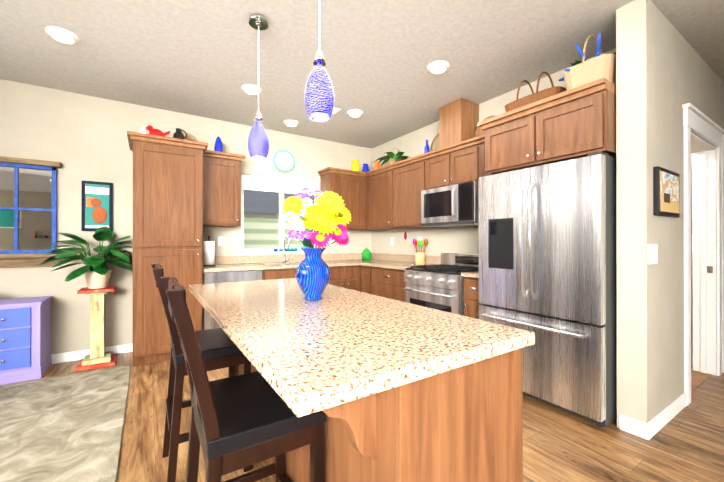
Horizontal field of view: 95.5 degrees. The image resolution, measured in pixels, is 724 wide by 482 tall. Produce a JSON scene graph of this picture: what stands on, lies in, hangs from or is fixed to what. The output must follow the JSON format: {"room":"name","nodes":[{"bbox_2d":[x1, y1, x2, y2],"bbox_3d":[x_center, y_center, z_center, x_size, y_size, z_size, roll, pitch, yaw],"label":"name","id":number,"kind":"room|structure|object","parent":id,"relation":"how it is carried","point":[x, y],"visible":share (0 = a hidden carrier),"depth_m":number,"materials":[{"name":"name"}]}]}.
{"room":"kitchen","nodes":[
{"label":"kitchen","id":0,"kind":"room"},
{"bbox_2d":[0,79,371,353],"bbox_3d":[-1.560,-0.146,4.360,12.300,2.740,0.150,0,0,-33],"label":"wall","id":1,"kind":"structure","parent":0,"point":[87,134],"depth_m":3.47,"materials":[{"name":"paint"}]},
{"bbox_2d":[0,156,60,267],"bbox_3d":[-3.394,-0.266,3.004,0.945,1.035,0.107,0,0,-33],"label":"window","id":2,"kind":"structure","parent":1,"relation":"attached to","point":[28,211],"depth_m":3.16,"materials":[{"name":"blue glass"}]},
{"bbox_2d":[81,181,112,230],"bbox_3d":[-2.780,-0.363,3.454,0.255,0.520,0.026,0,0,-33],"label":"poster","id":3,"kind":"object","parent":1,"relation":"attached to","point":[97,205],"visible":1,"depth_m":3.44,"materials":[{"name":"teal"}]},
{"bbox_2d":[218,237,224,245],"bbox_3d":[-1.767,0.004,4.128,0.075,0.115,0.006,0,0,-33],"label":"electrical outlet plate","id":4,"kind":"object","parent":1,"relation":"attached to","point":[221,241],"visible":1,"depth_m":4.13,"materials":[{"name":"white plastic"}]},
{"bbox_2d":[203,150,245,226],"bbox_3d":[-1.699,-0.604,3.962,0.490,0.855,0.362,0,0,-33],"label":"upper cabinet","id":5,"kind":"object","parent":1,"relation":"attached to","point":[221,189],"visible":0.81,"depth_m":3.83,"materials":[{"name":"brown wood"}]},
{"bbox_2d":[214,137,222,151],"bbox_3d":[-1.727,-1.143,3.960,0.100,0.220,0.100,0,0,-33],"label":"vase","id":6,"kind":"object","parent":5,"relation":"on","point":[218,146],"visible":0.81,"depth_m":3.93,"materials":[{"name":"blue ceramic"}]},
{"bbox_2d":[241,189,317,253],"bbox_3d":[-1.120,-0.350,4.611,1.130,1.050,0.112,0,0,-33],"label":"window","id":7,"kind":"structure","parent":1,"relation":"in","point":[281,235],"depth_m":4.52,"materials":[{"name":"white"}]},
{"bbox_2d":[241,174,318,195],"bbox_3d":[-1.111,-0.773,4.598,1.110,0.195,0.040,0,0,-33],"label":"window blind","id":8,"kind":"object","parent":7,"relation":"attached to","point":[262,183],"visible":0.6,"depth_m":4.52,"materials":[{"name":"white"}]},
{"bbox_2d":[279,248,297,251],"bbox_3d":[-1.038,0.125,4.639,0.280,0.056,0.008,0,0,-33],"label":"figurine","id":9,"kind":"object","parent":7,"relation":"on","point":[289,249],"visible":0.77,"depth_m":4.64,"materials":[{"name":"teal ceramic"}]},
{"bbox_2d":[273,150,294,171],"bbox_3d":[-1.078,-1.110,4.558,0.310,0.310,0.045,0,0,-33],"label":"wall clock","id":10,"kind":"object","parent":1,"relation":"attached to","point":[283,160],"visible":0.96,"depth_m":4.54,"materials":[{"name":"teal"}]},
{"bbox_2d":[319,169,365,228],"bbox_3d":[-0.291,-0.587,4.902,0.565,0.826,0.328,0,0,-33],"label":"upper cabinet","id":11,"kind":"object","parent":1,"relation":"attached to","point":[351,187],"depth_m":4.80,"materials":[{"name":"brown wood"}]},
{"bbox_2d":[351,160,359,170],"bbox_3d":[-0.093,-1.131,5.028,0.154,0.200,0.130,0,0,-33],"label":"pitcher","id":12,"kind":"object","parent":11,"relation":"on","point":[355,166],"visible":0.73,"depth_m":4.98,"materials":[{"name":"yellow ceramic"}]},
{"bbox_2d":[362,164,369,171],"bbox_3d":[0.065,-1.117,5.155,0.139,0.171,0.112,0,0,-33],"label":"pitcher","id":13,"kind":"object","parent":11,"relation":"on","point":[365,168],"visible":0.67,"depth_m":5.11,"materials":[{"name":"blue ceramic"}]},
{"bbox_2d":[0,352,723,481],"bbox_3d":[1.081,1.266,0.318,12.300,0.100,9.800,0,0,-33],"label":"floor","id":14,"kind":"structure","parent":0,"point":[686,444],"depth_m":1.99,"materials":[{"name":"laminate"}]},
{"bbox_2d":[0,296,52,384],"bbox_3d":[-3.393,0.880,2.781,1.069,0.679,0.433,0,0,-33],"label":"dresser","id":15,"kind":"object","parent":14,"relation":"on","point":[25,339],"visible":1,"depth_m":2.86,"materials":[{"name":"blue"}]},
{"bbox_2d":[0,364,130,481],"bbox_3d":[-2.488,1.209,0.742,3.090,0.013,3.915,0,0,-33],"label":"area rug","id":16,"kind":"object","parent":14,"relation":"on","point":[66,428],"visible":0.91,"depth_m":2.12,"materials":[{"name":"beige carpet"}]},
{"bbox_2d":[75,286,117,370],"bbox_3d":[-2.634,0.847,3.279,0.300,0.749,0.300,0,0,-33],"label":"plant stand","id":17,"kind":"object","parent":14,"relation":"on","point":[98,356],"visible":1,"depth_m":3.23,"materials":[{"name":"yellow wood"}]},
{"bbox_2d":[84,270,111,288],"bbox_3d":[-2.634,0.383,3.280,0.224,0.175,0.224,0,0,-33],"label":"plant pot","id":18,"kind":"object","parent":17,"relation":"on","point":[95,280],"visible":0.75,"depth_m":3.21,"materials":[{"name":"beige ceramic"}]},
{"bbox_2d":[39,226,130,281],"bbox_3d":[-2.656,0.101,3.123,0.739,0.517,0.630,0,0,-33],"label":"plant","id":19,"kind":"object","parent":18,"relation":"in","point":[95,263],"visible":0.96,"depth_m":3.16,"materials":[{"name":"green plant"}]},
{"bbox_2d":[127,131,207,365],"bbox_3d":[-2.084,0.095,3.535,0.700,2.254,0.652,0,0,-33],"label":"pantry cabinet","id":20,"kind":"object","parent":14,"relation":"on","point":[168,204],"visible":0.94,"depth_m":3.27,"materials":[{"name":"brown wood"}]},
{"bbox_2d":[139,126,146,133],"bbox_3d":[-2.288,-1.115,3.438,0.068,0.160,0.068,0,0,-33],"label":"vase","id":21,"kind":"object","parent":20,"relation":"on","point":[143,129],"visible":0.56,"depth_m":3.42,"materials":[{"name":"white ceramic"}]},
{"bbox_2d":[146,125,169,135],"bbox_3d":[-2.168,-1.125,3.492,0.230,0.180,0.078,0,0,-33],"label":"bird","id":22,"kind":"object","parent":20,"relation":"on","point":[152,131],"visible":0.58,"depth_m":3.45},
{"bbox_2d":[173,128,186,138],"bbox_3d":[-2.005,-1.133,3.623,0.138,0.197,0.112,0,0,-33],"label":"jug","id":23,"kind":"object","parent":20,"relation":"on","point":[178,134],"visible":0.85,"depth_m":3.59,"materials":[{"name":"black ceramic"}]},
{"bbox_2d":[182,132,197,140],"bbox_3d":[-2.047,-1.161,3.829,0.250,0.232,0.099,0,0,-33],"label":"woven tray","id":24,"kind":"object","parent":20,"relation":"on","point":[191,137],"visible":0.29,"depth_m":3.88,"materials":[{"name":"wicker"}]},
{"bbox_2d":[151,264,252,481],"bbox_3d":[-0.881,0.673,1.797,0.455,1.089,0.420,0,0,-33],"label":"bar stool","id":25,"kind":"object","parent":14,"relation":"on","point":[219,349],"visible":0.58,"depth_m":1.65,"materials":[{"name":"brown wood"}]},
{"bbox_2d":[203,270,261,329],"bbox_3d":[-1.545,0.780,3.845,0.607,0.885,0.624,0,0,-33],"label":"dishwasher","id":26,"kind":"object","parent":14,"relation":"on","point":[209,322],"visible":0.27,"depth_m":3.55,"materials":[{"name":"silver metal"}]},
{"bbox_2d":[161,276,325,481],"bbox_3d":[-0.414,0.672,1.123,0.455,1.089,0.420,0,0,-33],"label":"bar stool","id":27,"kind":"object","parent":14,"relation":"on","point":[238,422],"visible":1,"depth_m":1.00,"materials":[{"name":"brown wood"}]},
{"bbox_2d":[328,265,357,290],"bbox_3d":[-0.432,0.779,4.634,0.490,0.888,0.619,0,0,-33],"label":"base cabinet","id":28,"kind":"object","parent":14,"relation":"on","point":[348,277],"depth_m":4.40,"materials":[{"name":"brown wood"}]},
{"bbox_2d":[358,265,360,291],"bbox_3d":[0.030,0.780,4.935,0.703,0.888,0.619,0,0,-33],"label":"base cabinet","id":29,"kind":"object","parent":14,"relation":"on","point":[359,266],"depth_m":4.55,"materials":[{"name":"brown wood"}]},
{"bbox_2d":[203,253,387,272],"bbox_3d":[-0.745,0.261,4.407,2.580,0.143,0.658,0,0,-33],"label":"countertop","id":30,"kind":"structure","parent":29,"relation":"on","point":[263,262],"depth_m":4.31,"materials":[{"name":"stone"}]},
{"bbox_2d":[203,236,215,265],"bbox_3d":[-1.802,0.114,3.872,0.150,0.354,0.150,0,0,-33],"label":"paper towel holder","id":31,"kind":"object","parent":30,"relation":"on","point":[208,252],"visible":1,"depth_m":3.83,"materials":[{"name":"white paper"}]},
{"bbox_2d":[268,263,299,265],"bbox_3d":[-0.928,0.417,4.288,0.694,0.215,0.394,0,0,-33],"label":"sink","id":32,"kind":"object","parent":30,"relation":"in","point":[283,264],"visible":0.02,"depth_m":4.43,"materials":[{"name":"silver metal"}]},
{"bbox_2d":[282,237,289,261],"bbox_3d":[-0.997,0.120,4.453,0.109,0.344,0.203,0,0,-33],"label":"faucet","id":33,"kind":"object","parent":30,"relation":"on","point":[284,259],"visible":0.98,"depth_m":4.49,"materials":[{"name":"silver metal"}]},
{"bbox_2d":[361,248,371,259],"bbox_3d":[0.069,0.199,5.012,0.156,0.190,0.156,0,0,-33],"label":"cookie jar","id":34,"kind":"object","parent":30,"relation":"on","point":[366,254],"visible":1,"depth_m":4.95,"materials":[{"name":"green ceramic"}]},
{"bbox_2d":[359,254,440,269],"bbox_3d":[0.496,0.261,4.262,0.660,0.143,0.942,0,0,-33],"label":"countertop","id":35,"kind":"structure","parent":29,"relation":"on","point":[391,261],"depth_m":4.50,"materials":[{"name":"stone"}]},
{"bbox_2d":[413,238,427,264],"bbox_3d":[0.717,0.130,4.038,0.170,0.323,0.170,0,0,-33],"label":"utensil crock","id":36,"kind":"object","parent":35,"relation":"on","point":[420,257],"visible":1,"depth_m":3.99,"materials":[{"name":"beige ceramic"}]},
{"bbox_2d":[361,265,364,292],"bbox_3d":[0.308,0.779,4.569,0.639,0.888,0.335,0,0,-33],"label":"base cabinet","id":37,"kind":"object","parent":14,"relation":"on","point":[362,267],"depth_m":4.48,"materials":[{"name":"brown wood"}]},
{"bbox_2d":[236,348,522,481],"bbox_3d":[-0.247,0.774,1.630,0.725,0.887,1.813,0,0,-33],"label":"kitchen island","id":38,"kind":"object","parent":14,"relation":"on","point":[463,424],"visible":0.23,"depth_m":0.91,"materials":[{"name":"brown wood"}]},
{"bbox_2d":[189,278,534,416],"bbox_3d":[-0.301,0.308,1.607,0.795,0.039,1.885,0,0,-33],"label":"island countertop","id":39,"kind":"structure","parent":38,"relation":"on","point":[335,346],"depth_m":0.98,"materials":[{"name":"stone"}]},
{"bbox_2d":[295,248,330,300],"bbox_3d":[-0.239,0.161,1.608,0.172,0.252,0.172,0,0,-33],"label":"flower vase","id":40,"kind":"object","parent":39,"relation":"on","point":[312,274],"visible":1,"depth_m":1.55,"materials":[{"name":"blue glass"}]},
{"bbox_2d":[281,187,350,247],"bbox_3d":[-0.233,-0.091,1.634,0.358,0.363,0.345,0,0,-33],"label":"flower bouquet","id":41,"kind":"object","parent":40,"relation":"in","point":[327,225],"visible":0.98,"depth_m":1.55,"materials":[{"name":"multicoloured plant"}]},
{"bbox_2d":[365,266,405,301],"bbox_3d":[0.548,0.779,4.202,0.639,0.888,0.788,0,0,-33],"label":"base cabinet","id":42,"kind":"object","parent":14,"relation":"on","point":[385,282],"depth_m":4.05,"materials":[{"name":"brown wood"}]},
{"bbox_2d":[404,253,478,315],"bbox_3d":[0.932,0.675,3.520,0.707,1.055,0.764,0,0,-33],"label":"range","id":43,"kind":"object","parent":14,"relation":"on","point":[440,287],"visible":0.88,"depth_m":3.36,"materials":[{"name":"silver metal"}]},
{"bbox_2d":[464,277,480,318],"bbox_3d":[1.251,0.776,3.126,0.639,0.888,0.231,0,0,-33],"label":"base cabinet","id":44,"kind":"object","parent":14,"relation":"on","point":[471,285],"depth_m":2.98,"materials":[{"name":"brown wood"}]},
{"bbox_2d":[461,271,478,277],"bbox_3d":[1.249,0.258,3.126,0.643,0.143,0.232,0,0,-33],"label":"countertop","id":45,"kind":"structure","parent":44,"relation":"on","point":[475,274],"depth_m":2.98,"materials":[{"name":"stone"}]},
{"bbox_2d":[479,151,616,426],"bbox_3d":[1.498,0.325,2.599,0.767,1.789,0.906,0,0,-33],"label":"refrigerator","id":46,"kind":"object","parent":14,"relation":"on","point":[547,259],"visible":0.9,"depth_m":2.26,"materials":[{"name":"silver metal"}]},
{"bbox_2d":[0,0,723,148],"bbox_3d":[1.081,-1.574,0.324,12.300,0.100,9.800,0,0,-33],"label":"ceiling","id":47,"kind":"structure","parent":0,"point":[196,57],"depth_m":2.62,"materials":[{"name":"paint"}]},
{"bbox_2d":[45,26,79,43],"bbox_3d":[-2.201,-1.504,2.420,0.190,0.029,0.190,0,0,-33],"label":"recessed light","id":48,"kind":"object","parent":47,"relation":"in","point":[62,35],"visible":1,"depth_m":2.39,"materials":[{"name":"white"}]},
{"bbox_2d":[242,84,261,93],"bbox_3d":[-1.098,-1.502,3.273,0.190,0.029,0.190,0,0,-33],"label":"recessed light","id":49,"kind":"object","parent":47,"relation":"in","point":[250,88],"visible":0.92,"depth_m":3.23,"materials":[{"name":"white"}]},
{"bbox_2d":[248,14,268,159],"bbox_3d":[-0.711,-1.044,2.259,0.140,0.948,0.140,0,0,-33],"label":"pendant light","id":50,"kind":"object","parent":47,"relation":"hanging from","point":[258,144],"visible":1,"depth_m":2.22,"materials":[{"name":"blue glass"}]},
{"bbox_2d":[284,120,298,125],"bbox_3d":[-0.904,-1.500,4.200,0.190,0.029,0.190,0,0,-33],"label":"recessed light","id":51,"kind":"object","parent":47,"relation":"in","point":[290,122],"visible":1,"depth_m":4.16,"materials":[{"name":"white"}]},
{"bbox_2d":[304,0,333,121],"bbox_3d":[-0.201,-1.051,1.552,0.140,0.938,0.140,0,0,-33],"label":"pendant light","id":52,"kind":"object","parent":47,"relation":"hanging from","point":[319,98],"visible":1,"depth_m":1.50,"materials":[{"name":"blue glass"}]},
{"bbox_2d":[332,107,339,114],"bbox_3d":[-0.375,-1.507,3.793,0.200,0.017,0.160,0,0,-33],"label":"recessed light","id":53,"kind":"object","parent":47,"relation":"in","point":[335,110],"visible":0.31,"depth_m":3.79,"materials":[{"name":"white"}]},
{"bbox_2d":[347,109,362,116],"bbox_3d":[-0.083,-1.501,3.877,0.190,0.029,0.190,0,0,-33],"label":"recessed light","id":54,"kind":"object","parent":47,"relation":"in","point":[354,112],"visible":1,"depth_m":3.84,"materials":[{"name":"white"}]},
{"bbox_2d":[427,61,449,73],"bbox_3d":[0.665,-1.503,2.860,0.190,0.029,0.190,0,0,-33],"label":"recessed light","id":55,"kind":"object","parent":47,"relation":"in","point":[436,67],"visible":1,"depth_m":2.83,"materials":[{"name":"white"}]},
{"bbox_2d":[372,49,611,255],"bbox_3d":[1.173,-0.147,3.936,0.150,2.740,3.510,0,0,-33],"label":"wall","id":56,"kind":"structure","parent":0,"point":[465,239],"depth_m":4.23,"materials":[{"name":"paint"}]},
{"bbox_2d":[366,169,385,228],"bbox_3d":[0.384,-0.587,4.738,0.329,0.826,0.720,0,0,-33],"label":"upper cabinet","id":57,"kind":"object","parent":56,"relation":"attached to","point":[376,181],"depth_m":4.72,"materials":[{"name":"brown wood"}]},
{"bbox_2d":[373,161,380,168],"bbox_3d":[0.235,-1.117,5.004,0.139,0.171,0.112,0,0,-33],"label":"pitcher","id":58,"kind":"object","parent":57,"relation":"on","point":[377,164],"visible":0.5,"depth_m":4.96,"materials":[{"name":"orange ceramic"}]},
{"bbox_2d":[373,148,407,165],"bbox_3d":[0.419,-1.165,4.547,0.461,0.265,0.658,0,0,-33],"label":"plant","id":59,"kind":"object","parent":57,"relation":"on","point":[391,157],"visible":0.69,"depth_m":4.52,"materials":[{"name":"green plant"}]},
{"bbox_2d":[386,153,428,228],"bbox_3d":[0.695,-0.588,4.263,0.329,0.826,0.687,0,0,-33],"label":"upper cabinet","id":60,"kind":"object","parent":56,"relation":"attached to","point":[405,181],"depth_m":4.19,"materials":[{"name":"brown wood"}]},
{"bbox_2d":[424,140,428,152],"bbox_3d":[0.809,-1.146,4.101,0.060,0.225,0.060,0,0,-33],"label":"bottle","id":61,"kind":"object","parent":60,"relation":"on","point":[426,149],"visible":0.65,"depth_m":4.08,"materials":[{"name":"blue glass"}]},
{"bbox_2d":[431,134,438,150],"bbox_3d":[0.948,-1.188,4.000,0.082,0.293,0.300,0,0,-33],"label":"woven plate","id":62,"kind":"object","parent":60,"relation":"on","point":[435,144],"visible":0.23,"depth_m":4.08,"materials":[{"name":"wicker"}]},
{"bbox_2d":[426,149,441,189],"bbox_3d":[1.002,-0.797,3.793,0.329,0.410,0.436,0,0,-33],"label":"upper cabinet","id":63,"kind":"object","parent":56,"relation":"attached to","point":[433,161],"depth_m":3.77,"materials":[{"name":"brown wood"}]},
{"bbox_2d":[439,98,478,147],"bbox_3d":[1.087,-1.274,3.691,0.297,0.480,0.310,0,0,-33],"label":"box","id":64,"kind":"object","parent":63,"relation":"on","point":[458,120],"visible":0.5,"depth_m":3.57,"materials":[{"name":"brown wood"}]},
{"bbox_2d":[442,137,477,186],"bbox_3d":[1.176,-0.798,3.527,0.329,0.410,0.429,0,0,-33],"label":"upper cabinet","id":65,"kind":"object","parent":56,"relation":"attached to","point":[459,162],"depth_m":3.45,"materials":[{"name":"brown wood"}]},
{"bbox_2d":[421,181,478,226],"bbox_3d":[1.036,-0.379,3.626,0.451,0.420,0.736,0,0,-33],"label":"microwave","id":66,"kind":"object","parent":65,"relation":"attached to","point":[456,205],"visible":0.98,"depth_m":3.46,"materials":[{"name":"silver metal"}]},
{"bbox_2d":[474,116,494,136],"bbox_3d":[1.319,-1.175,3.442,0.151,0.272,0.290,0,0,-33],"label":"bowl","id":67,"kind":"object","parent":65,"relation":"on","point":[478,131],"visible":0.17,"depth_m":3.54,"materials":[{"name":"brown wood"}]},
{"bbox_2d":[478,137,481,181],"bbox_3d":[1.370,-0.591,3.231,0.329,0.826,0.278,0,0,-33],"label":"upper cabinet","id":68,"kind":"object","parent":56,"relation":"attached to","point":[479,138],"depth_m":3.25,"materials":[{"name":"brown wood"}]},
{"bbox_2d":[482,109,521,176],"bbox_3d":[1.460,-0.792,2.810,0.639,0.425,0.519,0,0,-33],"label":"upper cabinet","id":69,"kind":"object","parent":56,"relation":"attached to","point":[502,138],"depth_m":2.70,"materials":[{"name":"brown wood"}]},
{"bbox_2d":[505,71,566,111],"bbox_3d":[1.449,-1.204,2.739,0.279,0.337,0.483,0,0,-33],"label":"decorative basket","id":70,"kind":"object","parent":69,"relation":"on","point":[533,97],"visible":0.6,"depth_m":2.64,"materials":[{"name":"wicker"}]},
{"bbox_2d":[559,33,615,89],"bbox_3d":[1.646,-1.263,2.386,0.475,0.452,0.403,0,0,-33],"label":"basket","id":71,"kind":"object","parent":69,"relation":"on","point":[599,65],"visible":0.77,"depth_m":2.26,"materials":[{"name":"beige wicker"}]},
{"bbox_2d":[522,81,615,168],"bbox_3d":[1.675,-0.793,2.481,0.639,0.425,0.518,0,0,-33],"label":"upper cabinet","id":72,"kind":"object","parent":56,"relation":"attached to","point":[577,122],"depth_m":2.27,"materials":[{"name":"brown wood"}]},
{"bbox_2d":[612,0,723,427],"bbox_3d":[3.597,-0.148,3.326,4.500,2.740,0.155,0,0,-33],"label":"wall","id":73,"kind":"structure","parent":0,"point":[664,72],"depth_m":2.13,"materials":[{"name":"paint"}]},
{"bbox_2d":[51,103,723,439],"bbox_3d":[1.081,0.101,0.321,12.000,2.230,9.500,0,0,-33],"label":"baseboard","id":74,"kind":"structure","parent":73,"relation":"attached to","point":[707,292],"depth_m":2.99,"materials":[{"name":"white wood"}]},
{"bbox_2d":[707,266,712,272],"bbox_3d":[3.184,0.262,3.007,0.003,0.060,0.035,0,0,-33],"label":"strike plate","id":75,"kind":"object","parent":74,"relation":"attached to","point":[709,269],"visible":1,"depth_m":3.01,"materials":[{"name":"silver metal"}]},
{"bbox_2d":[648,244,657,263],"bbox_3d":[1.842,0.082,2.076,0.165,0.125,0.013,0,0,-33],"label":"switch plate","id":76,"kind":"object","parent":73,"relation":"attached to","point":[652,253],"visible":0.98,"depth_m":2.07,"materials":[{"name":"white plastic"}]},
{"bbox_2d":[653,166,679,217],"bbox_3d":[2.042,-0.318,2.196,0.430,0.305,0.030,0,0,-33],"label":"picture frame","id":77,"kind":"object","parent":73,"relation":"attached to","point":[666,192],"visible":1,"depth_m":2.14,"materials":[{"name":"black wood"}]},
{"bbox_2d":[691,343,711,391],"bbox_3d":[2.881,1.224,4.984,3.880,0.004,3.660,0,0,-33],"label":"tile floor","id":78,"kind":"structure","parent":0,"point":[698,378],"depth_m":2.93,"materials":[{"name":"brown tile"}]},
{"label":"outside","id":79,"kind":"structure","parent":0,"visible":0},
{"bbox_2d":[244,190,314,248],"bbox_3d":[-4.985,-0.913,10.515,15.000,5.100,13.800,0,0,-33],"label":"house","id":80,"kind":"structure","parent":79,"point":[261,219],"depth_m":8.13,"materials":[{"name":"roof shingles"},{"name":"siding"}]}
]}

